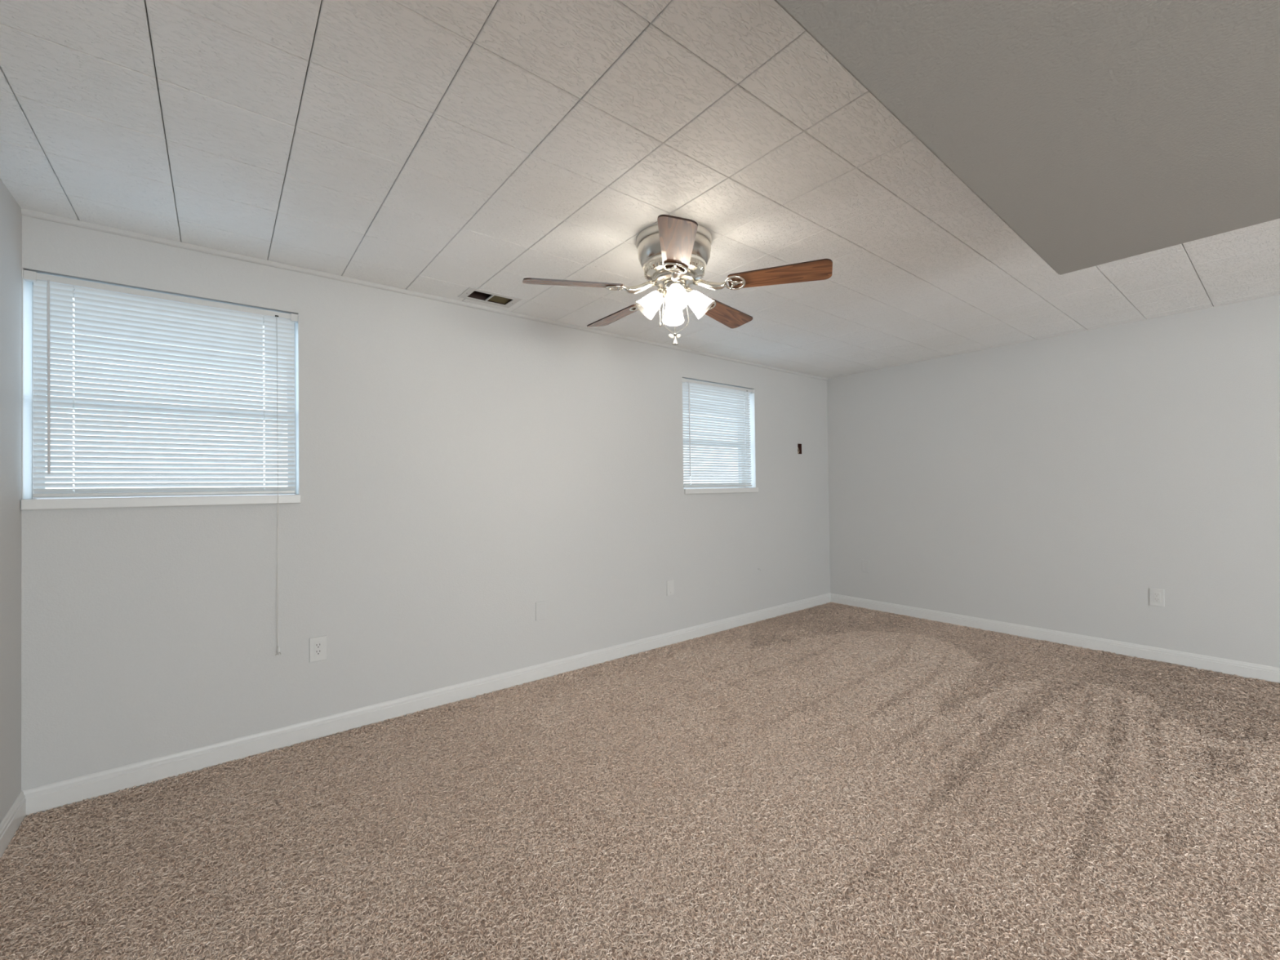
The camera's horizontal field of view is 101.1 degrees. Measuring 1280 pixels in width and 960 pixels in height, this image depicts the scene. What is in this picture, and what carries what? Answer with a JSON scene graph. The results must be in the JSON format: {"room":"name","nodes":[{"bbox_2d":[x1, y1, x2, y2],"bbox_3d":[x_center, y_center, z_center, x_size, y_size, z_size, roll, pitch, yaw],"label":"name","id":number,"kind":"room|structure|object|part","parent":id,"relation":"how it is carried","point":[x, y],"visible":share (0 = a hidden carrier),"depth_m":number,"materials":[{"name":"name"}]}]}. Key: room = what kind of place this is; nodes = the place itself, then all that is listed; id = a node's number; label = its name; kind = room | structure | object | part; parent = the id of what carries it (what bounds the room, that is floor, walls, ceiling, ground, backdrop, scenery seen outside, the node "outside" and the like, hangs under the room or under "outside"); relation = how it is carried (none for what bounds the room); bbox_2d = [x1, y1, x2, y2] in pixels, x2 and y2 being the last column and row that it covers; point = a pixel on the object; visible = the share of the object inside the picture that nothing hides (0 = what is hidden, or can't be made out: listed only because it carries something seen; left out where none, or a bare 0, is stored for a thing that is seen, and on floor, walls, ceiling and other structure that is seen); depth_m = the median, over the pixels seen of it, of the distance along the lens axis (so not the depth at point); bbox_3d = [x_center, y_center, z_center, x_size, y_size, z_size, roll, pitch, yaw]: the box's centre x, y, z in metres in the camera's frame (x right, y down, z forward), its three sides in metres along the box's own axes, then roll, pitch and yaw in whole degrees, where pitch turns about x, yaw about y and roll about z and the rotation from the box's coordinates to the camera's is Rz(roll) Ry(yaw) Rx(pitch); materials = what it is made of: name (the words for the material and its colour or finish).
{"room":"empty basement room","nodes":[
{"label":"empty basement room","id":0,"kind":"room"},
{"bbox_2d":[0,178,22,822],"bbox_3d":[-0.232,-0.007,-0.759,0.150,2.453,7.303,0,-1,-39],"label":"wall","id":1,"kind":"structure","parent":0,"point":[11,215],"depth_m":1.87,"materials":[{"name":"paint"}]},
{"bbox_2d":[0,791,26,859],"bbox_3d":[-0.153,1.150,-0.722,0.014,0.097,6.903,0,-1,-39],"label":"baseboard","id":2,"kind":"structure","parent":1,"relation":"attached to","point":[14,817],"depth_m":1.85,"materials":[{"name":"paint"}]},
{"bbox_2d":[21,215,830,790],"bbox_3d":[-0.263,0.047,3.761,5.844,2.453,0.200,0,-1,-39],"label":"wall","id":3,"kind":"structure","parent":0,"point":[463,469],"depth_m":2.80,"materials":[{"name":"paint"}]},
{"bbox_2d":[20,268,301,510],"bbox_3d":[-2.032,-0.344,2.323,0.886,0.916,0.192,0,-1,-39],"label":"window","id":4,"kind":"structure","parent":3,"relation":"in","point":[127,501],"depth_m":2.12,"materials":[{"name":"plastic"}]},
{"bbox_2d":[23,270,297,655],"bbox_3d":[-1.986,0.009,2.263,0.878,1.615,0.066,0,-1,-39],"label":"window blind","id":5,"kind":"object","parent":4,"relation":"attached to","point":[152,317],"visible":1,"depth_m":2.24,"materials":[{"name":"white plastic"}]},
{"bbox_3d":[-2.243,-0.354,2.088,0.002,0.832,0.024,0,-1,-39],"label":"ladder cord","id":6,"kind":"part","parent":5,"relation":"part of","materials":[{"name":"white fabric"}]},
{"bbox_3d":[-2.006,-0.783,2.285,0.856,0.026,0.027,0,-1,-39],"label":"head rail","id":7,"kind":"part","parent":5,"relation":"part of","materials":[{"name":"white plastic"}]},
{"bbox_3d":[-1.992,0.058,2.279,0.842,0.014,0.024,0,-1,-39],"label":"rail","id":8,"kind":"part","parent":5,"relation":"part of","materials":[{"name":"white plastic"}]},
{"bbox_3d":[-1.763,-0.355,2.471,0.002,0.832,0.024,0,-1,-39],"label":"ladder cord","id":9,"kind":"part","parent":5,"relation":"part of","materials":[{"name":"white fabric"}]},
{"bbox_3d":[-1.702,0.003,2.472,0.011,1.558,0.032,0,-1,-39],"label":"pull cord","id":10,"kind":"part","parent":5,"relation":"part of","materials":[{"name":"white fabric"}]},
{"bbox_3d":[-2.013,0.093,2.301,0.886,0.041,0.150,0,-1,-39],"label":"sill","id":11,"kind":"part","parent":4,"relation":"part of","materials":[{"name":"paint"}]},
{"bbox_3d":[-2.088,-0.544,2.389,0.856,0.492,0.014,0,-1,-39],"label":"sash","id":12,"kind":"part","parent":4,"relation":"part of","materials":[{"name":"plastic"}]},
{"bbox_3d":[-2.072,-0.138,2.371,0.856,0.402,0.014,0,-1,-39],"label":"sash","id":13,"kind":"part","parent":4,"relation":"part of","materials":[{"name":"plastic"}]},
{"bbox_2d":[309,635,326,662],"bbox_3d":[-1.568,0.823,2.568,0.072,0.117,0.007,0,-1,-39],"label":"wall outlet","id":14,"kind":"object","parent":3,"relation":"attached to","point":[317,645],"visible":1,"depth_m":2.56,"materials":[{"name":"white plastic"}]},
{"bbox_2d":[314,641,322,656],"bbox_3d":[-1.567,0.823,2.566,0.034,0.068,0.002,0,-1,-39],"label":"receptacle","id":15,"kind":"object","parent":14,"relation":"attached to","point":[317,645],"depth_m":2.57,"materials":[{"name":"white plastic"}]},
{"bbox_2d":[21,208,827,380],"bbox_3d":[-0.211,-1.020,3.691,5.444,0.022,0.012,0,-1,-39],"label":"trim","id":16,"kind":"structure","parent":3,"relation":"attached to","point":[24,212],"depth_m":2.64,"materials":[{"name":"paint"}]},
{"bbox_2d":[21,592,831,816],"bbox_3d":[-0.182,1.203,3.663,5.444,0.097,0.014,0,-1,-39],"label":"baseboard","id":17,"kind":"structure","parent":3,"relation":"attached to","point":[60,793],"depth_m":2.60,"materials":[{"name":"paint"}]},
{"bbox_2d":[535,600,546,620],"bbox_3d":[-0.625,0.824,3.321,0.072,0.115,0.007,0,-1,-39],"label":"blank plate","id":18,"kind":"object","parent":3,"relation":"attached to","point":[540,606],"visible":1,"depth_m":3.32,"materials":[{"name":"paint"}]},
{"bbox_2d":[666,579,674,595],"bbox_3d":[0.231,0.818,4.005,0.070,0.115,0.009,0,-1,-39],"label":"cable plate","id":19,"kind":"object","parent":3,"relation":"attached to","point":[670,584],"visible":1,"depth_m":4.00,"materials":[{"name":"white plastic"}]},
{"bbox_2d":[682,392,758,493],"bbox_3d":[0.636,-0.348,4.455,0.886,0.916,0.192,0,-1,-39],"label":"window","id":20,"kind":"structure","parent":3,"relation":"in","point":[708,490],"depth_m":4.67,"materials":[{"name":"plastic"}]},
{"bbox_3d":[0.594,-0.141,4.501,0.852,0.402,0.014,0,-1,-39],"label":"sash","id":21,"kind":"part","parent":20,"relation":"part of","materials":[{"name":"plastic"}]},
{"bbox_2d":[682,377,754,487],"bbox_3d":[0.669,-0.373,4.406,0.874,0.860,0.046,0,-1,-39],"label":"window blind","id":22,"kind":"object","parent":20,"relation":"attached to","point":[729,473],"visible":0.99,"depth_m":4.38,"materials":[{"name":"white plastic"}]},
{"bbox_3d":[0.661,0.050,4.399,0.822,0.014,0.024,0,-1,-39],"label":"rail","id":23,"kind":"part","parent":22,"relation":"part of","materials":[{"name":"white plastic"}]},
{"bbox_3d":[0.660,-0.787,4.416,0.852,0.026,0.027,0,-1,-39],"label":"head rail","id":24,"kind":"part","parent":22,"relation":"part of","materials":[{"name":"white plastic"}]},
{"bbox_3d":[0.655,0.089,4.434,0.884,0.041,0.150,0,-1,-39],"label":"sill","id":25,"kind":"part","parent":20,"relation":"part of","materials":[{"name":"paint"}]},
{"bbox_2d":[797,443,801,453],"bbox_3d":[1.520,-0.300,5.110,0.065,0.099,0.065,0,-1,-39],"label":"electrical box","id":26,"kind":"object","parent":3,"relation":"attached to","point":[799,446],"visible":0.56,"depth_m":5.11,"materials":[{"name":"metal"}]},
{"bbox_2d":[0,0,1279,378],"bbox_3d":[1.927,-1.121,1.016,5.744,0.063,7.243,0,-1,-39],"label":"ceiling","id":27,"kind":"structure","parent":0,"point":[445,148],"depth_m":1.76,"materials":[{"name":"tile"}]},
{"bbox_2d":[457,287,521,307],"bbox_3d":[-0.847,-1.109,2.980,0.302,0.168,0.178,0,-1,-39],"label":"ceiling vent","id":28,"kind":"object","parent":27,"relation":"in","point":[471,293],"visible":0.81,"depth_m":3.00,"materials":[{"name":"metal"}]},
{"bbox_3d":[-0.801,-1.043,3.019,0.114,0.012,0.124,0,-1,-39],"label":"damper blade","id":29,"kind":"part","parent":28,"relation":"part of","materials":[{"name":"metal"}]},
{"bbox_2d":[522,214,832,345],"bbox_3d":[0.138,-0.822,2.344,1.250,0.460,1.216,0,-1,-39],"label":"ceiling fan","id":30,"kind":"object","parent":27,"relation":"hanging from","point":[673,253],"visible":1,"depth_m":2.21,"materials":[{"name":"brown wood"}]},
{"bbox_3d":[-0.275,-0.816,2.189,0.413,0.006,0.132,-2,13,-15],"label":"blade","id":31,"kind":"part","parent":30,"relation":"part of","materials":[{"name":"brown wood"}]},
{"bbox_3d":[-0.115,-0.827,2.655,0.132,0.006,0.413,-16,9,-36],"label":"blade","id":32,"kind":"part","parent":30,"relation":"part of","materials":[{"name":"brown wood"}]},
{"bbox_3d":[0.053,-0.775,2.303,0.106,0.101,0.101,-45,-1,0],"label":"lamp shade","id":33,"kind":"part","parent":30,"relation":"part of","materials":[{"name":"white glass"}]},
{"bbox_2d":[656,287,666,298],"bbox_3d":[0.102,-0.824,2.303,0.079,0.049,0.049,-45,-1,0],"label":"socket","id":34,"kind":"object","parent":30,"relation":"attached to","point":[661,292],"depth_m":2.28,"materials":[{"name":"silver metal"}]},
{"bbox_3d":[0.153,-0.776,2.401,0.101,0.101,0.106,-1,-45,0],"label":"lamp shade","id":35,"kind":"part","parent":30,"relation":"part of","materials":[{"name":"white glass"}]},
{"bbox_2d":[670,282,681,293],"bbox_3d":[0.151,-0.825,2.253,0.049,0.049,0.079,-1,43,0],"label":"socket","id":36,"kind":"object","parent":30,"relation":"attached to","point":[671,283],"depth_m":2.23,"materials":[{"name":"white glass"}]},
{"bbox_3d":[0.151,-0.775,2.200,0.047,0.047,0.067,-1,43,0],"label":"light bulb","id":37,"kind":"part","parent":30,"relation":"part of","materials":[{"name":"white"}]},
{"bbox_3d":[0.151,-0.778,2.204,0.101,0.101,0.106,-1,43,0],"label":"lamp shade","id":38,"kind":"part","parent":30,"relation":"part of","materials":[{"name":"white glass"}]},
{"bbox_3d":[0.129,-0.827,1.862,0.132,0.006,0.413,12,1,3],"label":"blade","id":39,"kind":"part","parent":30,"relation":"part of","materials":[{"name":"brown wood"}]},
{"bbox_2d":[684,286,693,293],"bbox_3d":[0.201,-0.825,2.303,0.079,0.049,0.049,43,0,1],"label":"socket","id":40,"kind":"object","parent":30,"relation":"attached to","point":[689,291],"depth_m":2.28,"materials":[{"name":"silver metal"}]},
{"bbox_3d":[0.251,-0.778,2.302,0.106,0.101,0.101,43,0,1],"label":"lamp shade","id":41,"kind":"part","parent":30,"relation":"part of","materials":[{"name":"white glass"}]},
{"bbox_3d":[0.425,-0.834,2.649,0.132,0.006,0.413,-18,-11,37],"label":"blade","id":42,"kind":"part","parent":30,"relation":"part of","materials":[{"name":"brown wood"}]},
{"bbox_3d":[0.570,-0.840,2.164,0.413,0.006,0.132,-1,-14,18],"label":"blade","id":43,"kind":"part","parent":30,"relation":"part of","materials":[{"name":"brown wood"}]},
{"bbox_2d":[0,602,1279,959],"bbox_3d":[1.969,1.192,0.972,5.544,0.001,7.003,0,-1,-39],"label":"floor","id":44,"kind":"structure","parent":0,"point":[1251,916],"depth_m":1.81,"materials":[{"name":"beige carpet"}]},
{"bbox_2d":[0,602,1279,959],"bbox_3d":[1.075,1.210,2.091,5.420,0.010,4.015,0,-1,-39],"label":"carpet","id":45,"kind":"object","parent":44,"relation":"on","point":[1245,757],"visible":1,"depth_m":1.93,"materials":[{"name":"beige carpet"}]},
{"bbox_2d":[773,0,1279,275],"bbox_3d":[0.997,-0.952,0.356,3.163,0.270,1.878,0,-1,-39],"label":"soffit","id":46,"kind":"structure","parent":0,"point":[1099,132],"depth_m":1.12,"materials":[{"name":"paint"}]},
{"bbox_2d":[826,294,1279,667],"bbox_3d":[4.138,-0.021,2.733,0.150,2.453,7.303,0,-1,-39],"label":"wall","id":47,"kind":"structure","parent":0,"point":[1053,482],"depth_m":3.80,"materials":[{"name":"paint"}]},
{"bbox_2d":[831,593,1279,683],"bbox_3d":[4.089,1.139,2.668,0.014,0.092,6.903,0,-1,-39],"label":"baseboard","id":48,"kind":"structure","parent":47,"relation":"attached to","point":[1231,667],"depth_m":3.78,"materials":[{"name":"paint"}]},
{"bbox_2d":[1149,587,1164,607],"bbox_3d":[3.430,0.779,3.497,0.007,0.117,0.072,0,-1,-39],"label":"wall outlet","id":49,"kind":"object","parent":47,"relation":"attached to","point":[1156,595],"visible":1,"depth_m":3.49,"materials":[{"name":"white plastic"}]},
{"bbox_2d":[1152,591,1160,603],"bbox_3d":[3.428,0.779,3.495,0.002,0.068,0.034,0,-1,-39],"label":"receptacle","id":50,"kind":"object","parent":49,"relation":"attached to","point":[1156,595],"depth_m":3.49,"materials":[{"name":"plastic"}]},
{"bbox_3d":[2.171,0.829,5.071,0.007,0.117,0.072,0,-1,-39],"label":"wall outlet","id":51,"kind":"object","parent":47,"relation":"attached to","visible":0},
{"bbox_2d":[863,562,866,569],"bbox_3d":[2.170,0.829,5.070,0.002,0.068,0.034,0,-1,-39],"label":"receptacle","id":52,"kind":"object","parent":51,"relation":"attached to","point":[864,563],"depth_m":5.07,"materials":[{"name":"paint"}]}
]}

